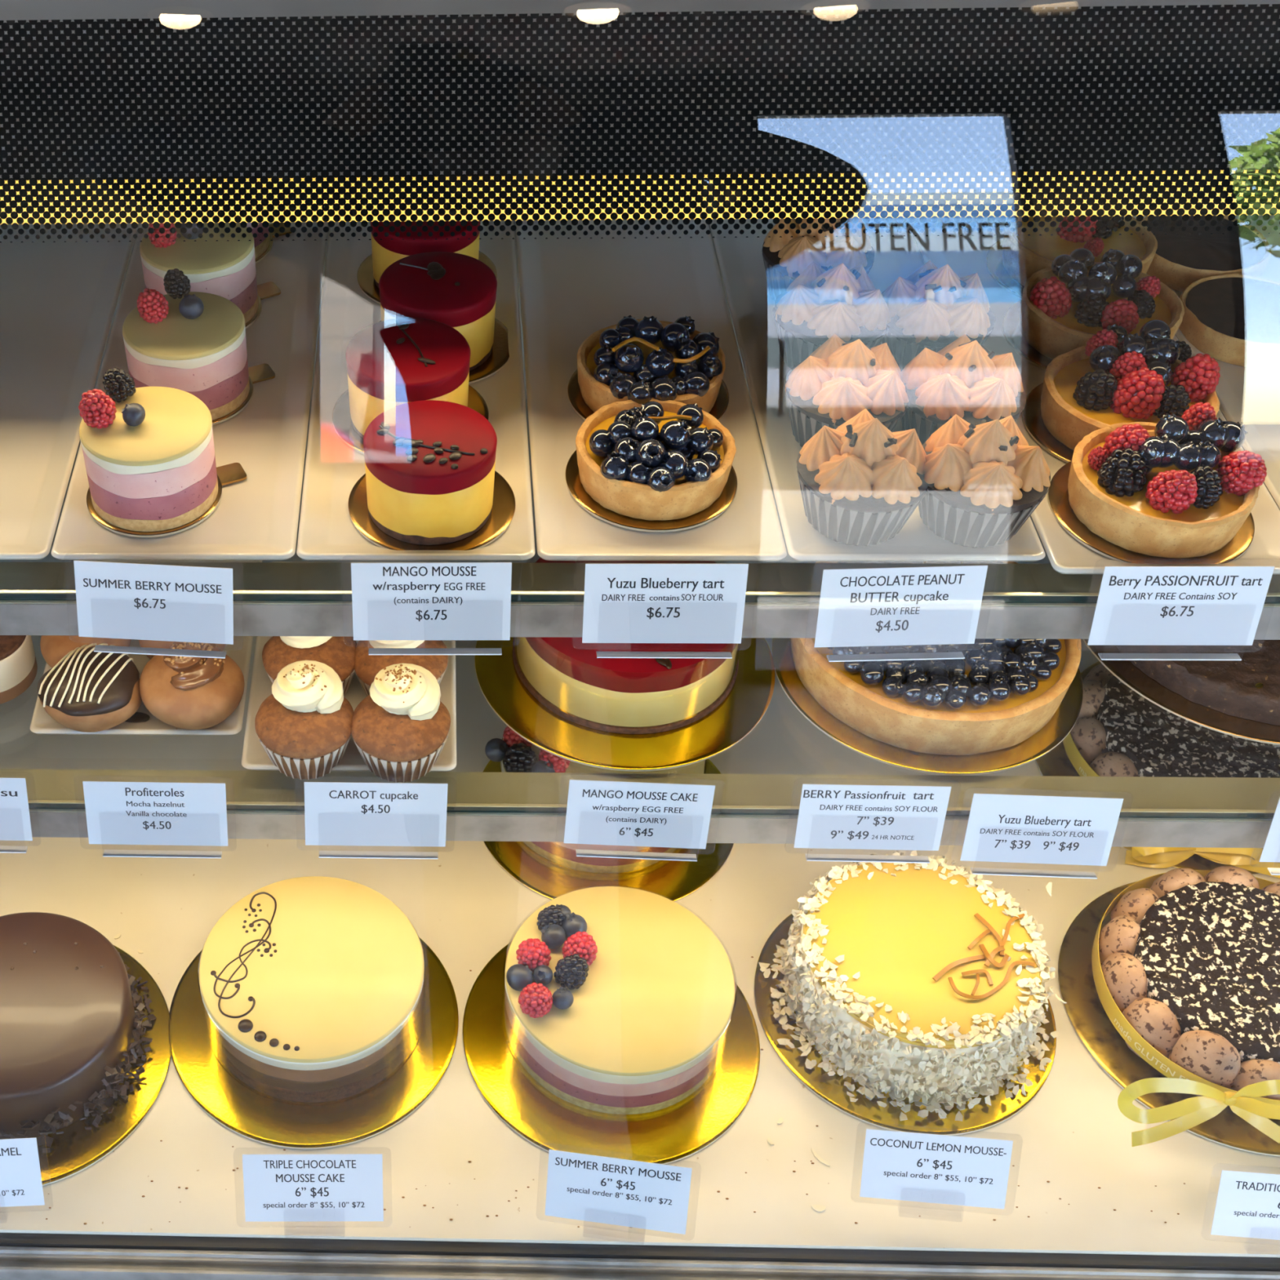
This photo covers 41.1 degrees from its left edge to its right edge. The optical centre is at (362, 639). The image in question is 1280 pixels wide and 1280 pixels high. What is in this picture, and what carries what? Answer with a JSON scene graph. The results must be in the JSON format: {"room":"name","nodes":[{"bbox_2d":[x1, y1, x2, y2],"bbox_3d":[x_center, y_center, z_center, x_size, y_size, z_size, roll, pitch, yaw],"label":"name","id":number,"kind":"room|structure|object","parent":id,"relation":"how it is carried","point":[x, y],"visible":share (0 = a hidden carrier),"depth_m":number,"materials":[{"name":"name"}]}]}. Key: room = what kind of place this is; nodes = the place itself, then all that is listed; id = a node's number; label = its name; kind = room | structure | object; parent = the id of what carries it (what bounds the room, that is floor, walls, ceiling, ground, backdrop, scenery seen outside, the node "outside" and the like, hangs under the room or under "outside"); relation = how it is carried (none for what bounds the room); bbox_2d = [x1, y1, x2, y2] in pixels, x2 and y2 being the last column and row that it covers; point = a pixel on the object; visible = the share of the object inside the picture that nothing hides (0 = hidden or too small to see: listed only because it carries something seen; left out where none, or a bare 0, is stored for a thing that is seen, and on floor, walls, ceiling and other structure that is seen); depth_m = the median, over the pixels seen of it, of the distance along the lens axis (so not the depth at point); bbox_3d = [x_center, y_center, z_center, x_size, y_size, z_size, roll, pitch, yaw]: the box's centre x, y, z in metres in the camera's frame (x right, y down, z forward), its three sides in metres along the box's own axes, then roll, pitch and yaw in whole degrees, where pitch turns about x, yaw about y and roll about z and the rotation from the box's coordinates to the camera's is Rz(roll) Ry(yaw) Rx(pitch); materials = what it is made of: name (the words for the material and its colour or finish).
{"room":"food shop","nodes":[
{"label":"food shop","id":0,"kind":"room"},
{"bbox_3d":[0.539,1.164,0.981,7.400,0.100,6.500,0,43,3],"label":"floor","id":1,"kind":"structure","parent":0,"visible":0},
{"bbox_2d":[0,0,1279,1279],"bbox_3d":[0.212,0.073,1.181,1.212,1.250,0.710,0,43,3],"label":"display case","id":2,"kind":"object","parent":1,"relation":"on","point":[135,113],"visible":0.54,"depth_m":1.03,"materials":[{"name":"beige laminate"}]},
{"bbox_2d":[0,777,41,853],"bbox_3d":[-0.254,0.109,1.050,0.102,0.067,0.014,-1,43,1],"label":"price card","id":3,"kind":"object","parent":2,"relation":"attached to","point":[15,818],"visible":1,"depth_m":1.05,"materials":[{"name":"white paper"}]},
{"bbox_2d":[0,1137,53,1219],"bbox_3d":[-0.246,0.340,1.047,0.099,0.062,0.030,-2,43,0],"label":"price card","id":4,"kind":"object","parent":2,"relation":"on","point":[20,1178],"visible":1,"depth_m":1.05,"materials":[{"name":"white paper"}]},
{"bbox_2d":[30,944,171,1186],"bbox_3d":[-0.237,0.285,1.152,0.210,0.002,0.210,0,43,3],"label":"cake board","id":5,"kind":"object","parent":2,"relation":"on","point":[73,1151],"visible":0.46,"depth_m":1.11,"materials":[{"name":"gold metal"}]},
{"bbox_2d":[0,911,155,1152],"bbox_3d":[-0.234,0.259,1.141,0.177,0.053,0.182,0,43,3],"label":"chocolate cake","id":6,"kind":"object","parent":5,"relation":"on","point":[71,1029],"visible":0.98,"depth_m":1.11,"materials":[{"name":"brown food"}]},
{"bbox_2d":[63,557,243,658],"bbox_3d":[-0.117,-0.018,0.938,0.102,0.068,0.014,1,43,3],"label":"price card","id":7,"kind":"object","parent":2,"relation":"attached to","point":[115,600],"visible":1,"depth_m":0.94,"materials":[{"name":"white paper"}]},
{"bbox_2d":[73,778,236,858],"bbox_3d":[-0.130,0.112,1.047,0.101,0.066,0.014,-1,43,2],"label":"price card","id":8,"kind":"object","parent":2,"relation":"attached to","point":[121,813],"visible":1,"depth_m":1.05,"materials":[{"name":"white paper"}]},
{"bbox_2d":[233,1153,392,1235],"bbox_3d":[-0.031,0.345,1.036,0.098,0.060,0.030,-1,43,2],"label":"price card","id":9,"kind":"object","parent":2,"relation":"on","point":[284,1188],"visible":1,"depth_m":1.03,"materials":[{"name":"white paper"}]},
{"bbox_2d":[168,937,458,1149],"bbox_3d":[-0.035,0.264,1.166,0.203,0.002,0.203,0,43,3],"label":"cake board","id":10,"kind":"object","parent":2,"relation":"on","point":[251,1113],"visible":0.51,"depth_m":1.12,"materials":[{"name":"gold metal"}]},
{"bbox_2d":[197,875,425,1102],"bbox_3d":[-0.034,0.238,1.153,0.156,0.054,0.156,0,43,3],"label":"cake","id":11,"kind":"object","parent":10,"relation":"on","point":[312,988],"visible":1,"depth_m":1.12,"materials":[{"name":"beige food"}]},
{"bbox_2d":[295,782,457,859],"bbox_3d":[0.008,0.111,1.040,0.101,0.065,0.014,0,43,2],"label":"price card","id":12,"kind":"object","parent":2,"relation":"attached to","point":[336,813],"visible":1,"depth_m":1.04,"materials":[{"name":"white paper"}]},
{"bbox_2d":[341,562,521,654],"bbox_3d":[0.038,-0.019,0.930,0.100,0.063,0.015,0,43,2],"label":"price card","id":13,"kind":"object","parent":2,"relation":"attached to","point":[391,601],"visible":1,"depth_m":0.93,"materials":[{"name":"white paper"}]},
{"bbox_2d":[482,758,733,902],"bbox_3d":[0.189,0.132,1.302,0.203,0.002,0.203,0,43,3],"label":"cake board","id":14,"kind":"object","parent":2,"relation":"on","point":[673,880],"visible":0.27,"depth_m":1.25,"materials":[{"name":"gold"}]},
{"bbox_2d":[484,725,706,873],"bbox_3d":[0.178,0.097,1.284,0.168,0.074,0.156,0,43,3],"label":"cake","id":15,"kind":"object","parent":14,"relation":"on","point":[514,753],"visible":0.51,"depth_m":1.25,"materials":[{"name":"beige food"}]},
{"bbox_2d":[462,941,759,1164],"bbox_3d":[0.171,0.272,1.150,0.203,0.002,0.203,0,43,3],"label":"cake board","id":16,"kind":"object","parent":2,"relation":"on","point":[677,1131],"visible":0.43,"depth_m":1.11,"materials":[{"name":"gold metal"}]},
{"bbox_2d":[501,886,737,1114],"bbox_3d":[0.174,0.236,1.133,0.156,0.073,0.156,9,44,12],"label":"cake","id":17,"kind":"object","parent":16,"relation":"on","point":[616,1000],"visible":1,"depth_m":1.11,"materials":[{"name":"yellow food"}]},
{"bbox_2d":[536,1149,701,1240],"bbox_3d":[0.157,0.344,1.028,0.099,0.063,0.028,6,43,9],"label":"price card","id":18,"kind":"object","parent":2,"relation":"on","point":[651,1196],"visible":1,"depth_m":1.03,"materials":[{"name":"white paper"}]},
{"bbox_2d":[0,590,1279,604],"bbox_3d":[0.209,-0.175,1.101,1.187,0.007,0.448,0,43,3],"label":"glass shelf","id":19,"kind":"object","parent":2,"relation":"on","point":[5,595],"visible":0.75,"depth_m":0.94,"materials":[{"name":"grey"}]},
{"bbox_2d":[0,223,137,559],"bbox_3d":[-0.244,-0.185,1.116,0.141,0.013,0.418,0,43,3],"label":"serving tray","id":20,"kind":"object","parent":19,"relation":"on","point":[59,299],"visible":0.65,"depth_m":1.12,"materials":[{"name":"ceramic"}]},
{"bbox_2d":[51,222,328,559],"bbox_3d":[-0.102,-0.185,1.109,0.141,0.013,0.418,0,43,3],"label":"serving tray","id":21,"kind":"object","parent":19,"relation":"on","point":[256,517],"visible":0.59,"depth_m":1.04,"materials":[{"name":"ceramic"}]},
{"bbox_2d":[86,462,246,537],"bbox_3d":[-0.118,-0.088,1.001,0.095,0.002,0.081,0,43,3],"label":"cake board","id":22,"kind":"object","parent":21,"relation":"on","point":[233,473],"visible":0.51,"depth_m":0.99,"materials":[{"name":"gold metal"}]},
{"bbox_2d":[78,367,217,531],"bbox_3d":[-0.126,-0.116,0.976,0.077,0.072,0.077,-6,43,-4],"label":"cake","id":23,"kind":"object","parent":22,"relation":"on","point":[149,458],"visible":1,"depth_m":0.96,"materials":[{"name":"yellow food"}]},
{"bbox_2d":[212,363,275,425],"bbox_3d":[-0.105,-0.161,1.080,0.094,0.002,0.081,0,43,3],"label":"cake board","id":24,"kind":"object","parent":21,"relation":"on","point":[261,372],"visible":0.22,"depth_m":1.09,"materials":[{"name":"gold metal"}]},
{"bbox_2d":[122,268,249,420],"bbox_3d":[-0.112,-0.189,1.056,0.077,0.071,0.079,0,43,3],"label":"cake","id":25,"kind":"object","parent":24,"relation":"on","point":[194,343],"visible":0.94,"depth_m":1.04,"materials":[{"name":"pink food"}]},
{"bbox_2d":[244,281,280,328],"bbox_3d":[-0.105,-0.230,1.154,0.093,0.002,0.081,0,43,3],"label":"cake board","id":26,"kind":"object","parent":21,"relation":"on","point":[267,290],"visible":0.21,"depth_m":1.17,"materials":[{"name":"gold metal"}]},
{"bbox_2d":[139,222,257,323],"bbox_3d":[-0.111,-0.257,1.129,0.077,0.071,0.077,-6,43,-4],"label":"cake","id":27,"kind":"object","parent":26,"relation":"on","point":[223,268],"visible":0.63,"depth_m":1.11,"materials":[{"name":"beige food"}]},
{"bbox_2d":[296,220,535,560],"bbox_3d":[0.037,-0.184,1.103,0.136,0.013,0.418,0,43,3],"label":"serving tray","id":28,"kind":"object","parent":19,"relation":"on","point":[326,530],"visible":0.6,"depth_m":1.05,"materials":[{"name":"ceramic"}]},
{"bbox_2d":[332,385,488,454],"bbox_3d":[0.030,-0.142,1.054,0.099,0.002,0.099,0,43,3],"label":"cake board","id":29,"kind":"object","parent":28,"relation":"on","point":[341,417],"visible":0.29,"depth_m":1.05,"materials":[{"name":"gold metal"}]},
{"bbox_2d":[345,317,471,438],"bbox_3d":[0.028,-0.160,1.033,0.076,0.052,0.076,0,43,3],"label":"cake","id":30,"kind":"object","parent":29,"relation":"on","point":[393,362],"visible":0.73,"depth_m":1.01,"materials":[{"name":"food"}]},
{"bbox_2d":[356,250,497,304],"bbox_3d":[0.045,-0.258,1.179,0.099,0.002,0.099,0,43,3],"label":"cake board","id":31,"kind":"object","parent":28,"relation":"on","point":[365,277],"visible":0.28,"depth_m":1.18,"materials":[{"name":"gold metal"}]},
{"bbox_2d":[370,221,480,288],"bbox_3d":[0.044,-0.275,1.159,0.076,0.050,0.076,0,43,3],"label":"cake","id":32,"kind":"object","parent":31,"relation":"on","point":[386,251],"visible":0.3,"depth_m":1.13,"materials":[{"name":"food"}]},
{"bbox_2d":[348,470,515,550],"bbox_3d":[0.041,-0.081,0.987,0.099,0.002,0.099,0,43,3],"label":"cake board","id":33,"kind":"object","parent":28,"relation":"on","point":[503,509],"visible":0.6,"depth_m":0.97,"materials":[{"name":"gold"}]},
{"bbox_2d":[363,400,497,545],"bbox_3d":[0.039,-0.098,0.965,0.076,0.052,0.076,0,43,3],"label":"cake","id":34,"kind":"object","parent":33,"relation":"on","point":[429,464],"visible":1,"depth_m":0.94,"materials":[{"name":"food"}]},
{"bbox_2d":[379,317,509,383],"bbox_3d":[0.051,-0.197,1.113,0.099,0.002,0.099,0,43,3],"label":"cake board","id":35,"kind":"object","parent":28,"relation":"on","point":[499,357],"visible":0.18,"depth_m":1.10,"materials":[{"name":"gold metal"}]},
{"bbox_2d":[378,251,497,370],"bbox_3d":[0.049,-0.215,1.091,0.076,0.052,0.076,0,43,3],"label":"cake","id":36,"kind":"object","parent":35,"relation":"on","point":[457,291],"visible":0.72,"depth_m":1.07,"materials":[{"name":"food"}]},
{"bbox_2d":[515,219,786,560],"bbox_3d":[0.177,-0.184,1.097,0.141,0.013,0.418,0,43,3],"label":"serving tray","id":37,"kind":"object","parent":19,"relation":"on","point":[573,288],"visible":0.62,"depth_m":1.10,"materials":[{"name":"ceramic"}]},
{"bbox_2d":[567,369,728,421],"bbox_3d":[0.182,-0.158,1.065,0.102,0.002,0.102,0,43,3],"label":"cake board","id":38,"kind":"object","parent":37,"relation":"on","point":[575,398],"visible":0.19,"depth_m":1.06,"materials":[{"name":"gold metal"}]},
{"bbox_2d":[577,315,725,413],"bbox_3d":[0.181,-0.175,1.045,0.092,0.049,0.096,0,43,3],"label":"tart","id":39,"kind":"object","parent":38,"relation":"on","point":[639,361],"visible":0.94,"depth_m":1.03,"materials":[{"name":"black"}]},
{"bbox_2d":[564,449,737,532],"bbox_3d":[0.173,-0.097,1.000,0.102,0.002,0.102,0,43,3],"label":"cake board","id":40,"kind":"object","parent":37,"relation":"on","point":[574,484],"visible":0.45,"depth_m":0.97,"materials":[{"name":"gold"}]},
{"bbox_2d":[575,399,736,520],"bbox_3d":[0.172,-0.115,0.981,0.093,0.048,0.093,0,43,3],"label":"tart","id":41,"kind":"object","parent":40,"relation":"on","point":[654,460],"visible":1,"depth_m":0.96,"materials":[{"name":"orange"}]},
{"bbox_2d":[709,217,1045,561],"bbox_3d":[0.319,-0.183,1.091,0.143,0.013,0.418,0,43,3],"label":"serving tray","id":42,"kind":"object","parent":19,"relation":"on","point":[740,260],"visible":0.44,"depth_m":1.05,"materials":[{"name":"ceramic"}]},
{"bbox_2d":[761,217,874,302],"bbox_3d":[0.305,-0.261,1.115,0.073,0.072,0.073,0,43,3],"label":"cupcake","id":43,"kind":"object","parent":42,"relation":"on","point":[785,258],"visible":0.56,"depth_m":1.09,"materials":[{"name":"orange food"}]},
{"bbox_2d":[773,261,891,368],"bbox_3d":[0.299,-0.209,1.059,0.073,0.072,0.073,0,43,3],"label":"cupcake","id":44,"kind":"object","parent":42,"relation":"on","point":[820,304],"visible":0.88,"depth_m":1.04,"materials":[{"name":"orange food"}]},
{"bbox_2d":[784,333,910,447],"bbox_3d":[0.290,-0.151,0.996,0.074,0.072,0.073,0,43,3],"label":"cupcake","id":45,"kind":"object","parent":42,"relation":"on","point":[840,380],"visible":0.89,"depth_m":0.98,"materials":[{"name":"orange food"}]},
{"bbox_2d":[796,408,928,546],"bbox_3d":[0.282,-0.097,0.938,0.073,0.072,0.073,0,43,3],"label":"cupcake","id":46,"kind":"object","parent":42,"relation":"on","point":[861,481],"visible":1,"depth_m":0.92,"materials":[{"name":"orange food"}]},
{"bbox_2d":[879,260,995,371],"bbox_3d":[0.362,-0.208,1.055,0.073,0.072,0.073,0,43,3],"label":"cupcake","id":47,"kind":"object","parent":42,"relation":"on","point":[931,308],"visible":0.83,"depth_m":1.03,"materials":[{"name":"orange food"}]},
{"bbox_2d":[900,333,1026,444],"bbox_3d":[0.357,-0.149,0.992,0.074,0.072,0.074,0,43,3],"label":"cupcake","id":48,"kind":"object","parent":42,"relation":"on","point":[963,379],"visible":0.85,"depth_m":0.97,"materials":[{"name":"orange food"}]},
{"bbox_2d":[918,414,1050,547],"bbox_3d":[0.347,-0.096,0.934,0.073,0.072,0.074,0,43,3],"label":"cupcake","id":49,"kind":"object","parent":42,"relation":"on","point":[985,480],"visible":0.98,"depth_m":0.92,"materials":[{"name":"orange food"}]},
{"bbox_2d":[906,217,1279,574],"bbox_3d":[0.462,-0.179,1.081,0.142,0.013,0.428,0,43,3],"label":"serving tray","id":50,"kind":"object","parent":19,"relation":"on","point":[966,255],"visible":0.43,"depth_m":1.02,"materials":[{"name":"ceramic"}]},
{"bbox_2d":[986,237,1024,298],"bbox_3d":[0.493,-0.258,1.161,0.112,0.002,0.112,0,43,3],"label":"cake board","id":51,"kind":"object","parent":50,"relation":"on","point":[994,260],"visible":0.18,"depth_m":1.16,"materials":[{"name":"gold metal"}]},
{"bbox_2d":[1002,216,1157,286],"bbox_3d":[0.493,-0.275,1.144,0.098,0.045,0.099,-12,43,-10],"label":"tart","id":52,"kind":"object","parent":51,"relation":"on","point":[1024,255],"visible":0.52,"depth_m":1.14,"materials":[{"name":"black food"}]},
{"bbox_2d":[1022,382,1074,462],"bbox_3d":[0.465,-0.133,1.026,0.112,0.002,0.112,0,43,3],"label":"cake board","id":53,"kind":"object","parent":50,"relation":"on","point":[1032,419],"visible":0.18,"depth_m":1.02,"materials":[{"name":"gold metal"}]},
{"bbox_2d":[1040,320,1220,450],"bbox_3d":[0.465,-0.151,1.008,0.100,0.049,0.099,5,43,7],"label":"tart","id":54,"kind":"object","parent":53,"relation":"on","point":[1118,376],"visible":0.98,"depth_m":1.00,"materials":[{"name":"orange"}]},
{"bbox_2d":[1001,299,1179,370],"bbox_3d":[0.481,-0.201,1.100,0.112,0.002,0.112,0,43,3],"label":"cake board","id":55,"kind":"object","parent":50,"relation":"on","point":[1011,328],"visible":0.17,"depth_m":1.10,"materials":[{"name":"gold"}]},
{"bbox_2d":[1019,248,1184,359],"bbox_3d":[0.480,-0.218,1.081,0.099,0.047,0.099,0,43,3],"label":"tart","id":56,"kind":"object","parent":55,"relation":"on","point":[1062,308],"visible":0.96,"depth_m":1.07,"materials":[{"name":"black food"}]},
{"bbox_2d":[1047,461,1254,564],"bbox_3d":[0.456,-0.076,0.965,0.112,0.002,0.112,0,43,3],"label":"cake board","id":57,"kind":"object","parent":50,"relation":"on","point":[1060,508],"visible":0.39,"depth_m":0.94,"materials":[{"name":"gold"}]},
{"bbox_2d":[1067,402,1266,558],"bbox_3d":[0.456,-0.094,0.946,0.101,0.050,0.099,-3,43,-1],"label":"tart","id":58,"kind":"object","parent":57,"relation":"on","point":[1184,491],"visible":1,"depth_m":0.93,"materials":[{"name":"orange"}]},
{"bbox_2d":[1133,214,1279,510],"bbox_3d":[0.604,-0.178,1.074,0.141,0.013,0.428,0,43,3],"label":"serving tray","id":59,"kind":"object","parent":19,"relation":"on","point":[1250,397],"visible":0.1,"depth_m":1.04,"materials":[{"name":"ceramic"}]},
{"bbox_2d":[1140,215,1271,291],"bbox_3d":[0.580,-0.270,1.156,0.088,0.020,0.088,0,43,3],"label":"tart","id":60,"kind":"object","parent":59,"relation":"on","point":[1183,259],"visible":0.74,"depth_m":1.14,"materials":[{"name":"brown food"}]},
{"bbox_2d":[1178,273,1279,368],"bbox_3d":[0.581,-0.209,1.090,0.089,0.020,0.088,0,43,3],"label":"tart","id":61,"kind":"object","parent":59,"relation":"on","point":[1232,318],"visible":0.94,"depth_m":1.08,"materials":[{"name":"brown food"}]},
{"bbox_2d":[555,779,724,861],"bbox_3d":[0.171,0.111,1.031,0.101,0.065,0.014,1,43,3],"label":"price card","id":62,"kind":"object","parent":2,"relation":"attached to","point":[599,812],"visible":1,"depth_m":1.03,"materials":[{"name":"white paper"}]},
{"bbox_2d":[0,0,1279,224],"bbox_3d":[0.207,-0.353,1.047,1.200,0.026,0.310,0,43,3],"label":"hood","id":63,"kind":"object","parent":2,"relation":"attached to","point":[10,10],"depth_m":1.02,"materials":[{"name":"black"}]},
{"bbox_2d":[27,800,1275,818],"bbox_3d":[0.213,-0.045,1.209,1.187,0.007,0.448,0,43,3],"label":"glass shelf","id":64,"kind":"object","parent":2,"relation":"on","point":[33,804],"visible":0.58,"depth_m":1.04,"materials":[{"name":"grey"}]},
{"bbox_2d":[0,635,37,704],"bbox_3d":[-0.258,0.009,1.136,0.066,0.038,0.066,0,43,3],"label":"tiramisu","id":65,"kind":"object","parent":64,"relation":"on","point":[18,662],"visible":0.66,"depth_m":1.12,"materials":[{"name":"beige food"}]},
{"bbox_2d":[30,560,262,735],"bbox_3d":[-0.145,-0.005,1.165,0.140,0.013,0.205,0,43,3],"label":"serving plate","id":66,"kind":"object","parent":64,"relation":"on","point":[42,722],"visible":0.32,"depth_m":1.10,"materials":[{"name":"ceramic"}]},
{"bbox_2d":[40,635,131,667],"bbox_3d":[-0.188,-0.001,1.127,0.062,0.045,0.062,0,43,3],"label":"profiterole","id":67,"kind":"object","parent":66,"relation":"on","point":[54,648],"visible":0.11,"depth_m":1.10,"materials":[{"name":"brown food"}]},
{"bbox_2d":[36,643,142,732],"bbox_3d":[-0.178,0.032,1.087,0.067,0.050,0.064,0,43,3],"label":"profiterole","id":68,"kind":"object","parent":66,"relation":"on","point":[86,691],"visible":0.95,"depth_m":1.07,"materials":[{"name":"brown food"}]},
{"bbox_2d":[139,641,244,729],"bbox_3d":[-0.112,0.028,1.084,0.068,0.056,0.063,0,43,3],"label":"profiterole","id":69,"kind":"object","parent":66,"relation":"on","point":[184,692],"visible":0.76,"depth_m":1.07,"materials":[{"name":"brown food"}]},
{"bbox_2d":[241,561,456,771],"bbox_3d":[-0.005,0.017,1.137,0.138,0.013,0.205,0,43,3],"label":"serving plate","id":70,"kind":"object","parent":64,"relation":"on","point":[255,757],"visible":0.24,"depth_m":1.10,"materials":[{"name":"ceramic"}]},
{"bbox_2d":[254,660,353,779],"bbox_3d":[-0.037,0.049,1.051,0.063,0.066,0.064,0,43,3],"label":"cupcake","id":71,"kind":"object","parent":70,"relation":"on","point":[304,727],"visible":1,"depth_m":1.04,"materials":[{"name":"beige food"}]},
{"bbox_2d":[262,635,356,697],"bbox_3d":[-0.035,0.008,1.096,0.064,0.066,0.066,0,43,3],"label":"cupcake","id":72,"kind":"object","parent":70,"relation":"on","point":[338,653],"visible":0.3,"depth_m":1.08,"materials":[{"name":"beige food"}]},
{"bbox_2d":[351,662,450,782],"bbox_3d":[0.023,0.051,1.047,0.063,0.066,0.064,0,43,3],"label":"cupcake","id":73,"kind":"object","parent":70,"relation":"on","point":[400,730],"visible":1,"depth_m":1.03,"materials":[{"name":"beige food"}]},
{"bbox_2d":[354,640,448,696],"bbox_3d":[0.025,0.009,1.092,0.063,0.066,0.067,0,43,3],"label":"cupcake","id":74,"kind":"object","parent":70,"relation":"on","point":[366,666],"visible":0.26,"depth_m":1.08,"materials":[{"name":"beige food"}]},
{"bbox_2d":[474,636,775,771],"bbox_3d":[0.178,0.015,1.139,0.203,0.002,0.203,0,43,3],"label":"cake board","id":75,"kind":"object","parent":64,"relation":"on","point":[750,695],"visible":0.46,"depth_m":1.09,"materials":[{"name":"gold metal"}]},
{"bbox_2d":[512,557,742,733],"bbox_3d":[0.179,-0.011,1.125,0.153,0.054,0.153,0,43,3],"label":"cake","id":76,"kind":"object","parent":75,"relation":"on","point":[623,695],"visible":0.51,"depth_m":1.08,"materials":[{"name":"food"}]},
{"bbox_2d":[771,637,1083,775],"bbox_3d":[0.381,0.016,1.129,0.203,0.002,0.203,0,43,3],"label":"cake board","id":77,"kind":"object","parent":64,"relation":"on","point":[1066,715],"visible":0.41,"depth_m":1.08,"materials":[{"name":"gold metal"}]},
{"bbox_2d":[791,560,1081,755],"bbox_3d":[0.380,-0.003,1.114,0.185,0.047,0.185,0,43,3],"label":"tart","id":78,"kind":"object","parent":77,"relation":"on","point":[1003,691],"visible":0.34,"depth_m":1.06,"materials":[{"name":"beige food"}]},
{"bbox_2d":[1082,639,1279,745],"bbox_3d":[0.611,-0.011,1.150,0.234,0.002,0.234,0,43,3],"label":"cake board","id":79,"kind":"object","parent":64,"relation":"on","point":[1125,671],"visible":0.21,"depth_m":1.09,"materials":[{"name":"gold metal"}]},
{"bbox_2d":[1115,640,1279,725],"bbox_3d":[0.611,-0.021,1.142,0.202,0.023,0.201,0,43,3],"label":"cake","id":80,"kind":"object","parent":79,"relation":"on","point":[1249,687],"visible":0.12,"depth_m":1.09,"materials":[{"name":"brown food"}]},
{"bbox_2d":[572,559,759,658],"bbox_3d":[0.167,-0.018,0.925,0.100,0.064,0.017,1,43,3],"label":"price card","id":81,"kind":"object","parent":2,"relation":"attached to","point":[624,603],"visible":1,"depth_m":0.93,"materials":[{"name":"white paper"}]},
{"bbox_2d":[784,783,951,863],"bbox_3d":[0.313,0.112,1.026,0.100,0.064,0.014,1,43,4],"label":"price card","id":82,"kind":"object","parent":2,"relation":"attached to","point":[831,816],"visible":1,"depth_m":1.03,"materials":[{"name":"white paper"}]},
{"bbox_2d":[804,564,987,662],"bbox_3d":[0.297,-0.016,0.921,0.100,0.064,0.015,-1,43,2],"label":"price card","id":83,"kind":"object","parent":2,"relation":"attached to","point":[922,605],"visible":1,"depth_m":0.92,"materials":[{"name":"white paper"}]},
{"bbox_2d":[754,908,1056,1135],"bbox_3d":[0.377,0.254,1.161,0.203,0.002,0.203,0,43,3],"label":"cake board","id":84,"kind":"object","parent":2,"relation":"on","point":[831,1089],"visible":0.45,"depth_m":1.11,"materials":[{"name":"gold"}]},
{"bbox_2d":[758,849,1066,1120],"bbox_3d":[0.378,0.227,1.139,0.198,0.068,0.197,22,48,24],"label":"cake","id":85,"kind":"object","parent":84,"relation":"on","point":[917,981],"visible":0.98,"depth_m":1.11,"materials":[{"name":"food"}]},
{"bbox_2d":[850,1128,1022,1214],"bbox_3d":[0.351,0.328,1.022,0.099,0.063,0.030,4,43,7],"label":"price card","id":86,"kind":"object","parent":2,"relation":"on","point":[922,1167],"visible":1,"depth_m":1.02,"materials":[{"name":"white paper"}]},
{"bbox_2d":[960,793,1133,879],"bbox_3d":[0.416,0.119,1.022,0.100,0.063,0.018,2,43,4],"label":"price card","id":87,"kind":"object","parent":2,"relation":"attached to","point":[1001,828],"visible":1,"depth_m":1.02,"materials":[{"name":"white paper"}]},
{"bbox_2d":[1035,672,1279,875],"bbox_3d":[0.650,0.097,1.320,0.229,0.002,0.229,0,43,3],"label":"cake board","id":88,"kind":"object","parent":2,"relation":"on","point":[1055,762],"visible":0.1,"depth_m":1.32,"materials":[{"name":"gold metal"}]},
{"bbox_2d":[1062,661,1279,878],"bbox_3d":[0.649,0.085,1.294,0.201,0.055,0.222,0,43,3],"label":"cake","id":89,"kind":"object","parent":88,"relation":"on","point":[1117,731],"visible":0.39,"depth_m":1.27,"materials":[{"name":"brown food"}]},
{"bbox_2d":[1057,881,1279,1156],"bbox_3d":[0.602,0.254,1.152,0.229,0.002,0.229,0,43,3],"label":"cake board","id":90,"kind":"object","parent":2,"relation":"on","point":[1086,1013],"visible":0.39,"depth_m":1.14,"materials":[{"name":"gold"}]},
{"bbox_2d":[1091,866,1279,1146],"bbox_3d":[0.584,0.235,1.115,0.226,0.078,0.225,0,43,3],"label":"cake","id":91,"kind":"object","parent":90,"relation":"on","point":[1186,962],"visible":1,"depth_m":1.11,"materials":[{"name":"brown food"}]},
{"bbox_2d":[1078,566,1274,660],"bbox_3d":[0.448,-0.016,0.914,0.101,0.065,0.015,1,43,3],"label":"price card","id":92,"kind":"object","parent":2,"relation":"attached to","point":[1191,606],"visible":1,"depth_m":0.91,"materials":[{"name":"white paper"}]},
{"bbox_2d":[1210,1169,1279,1239],"bbox_3d":[0.559,0.347,1.008,0.094,0.060,0.028,4,43,6],"label":"price card","id":93,"kind":"object","parent":2,"relation":"attached to","point":[1247,1205],"visible":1,"depth_m":1.01,"materials":[{"name":"white paper"}]},
{"bbox_2d":[1249,797,1279,875],"bbox_3d":[0.601,0.119,1.019,0.100,0.064,0.015,1,43,4],"label":"price card","id":94,"kind":"object","parent":2,"relation":"attached to","point":[1271,850],"visible":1,"depth_m":1.03,"materials":[{"name":"white paper"}]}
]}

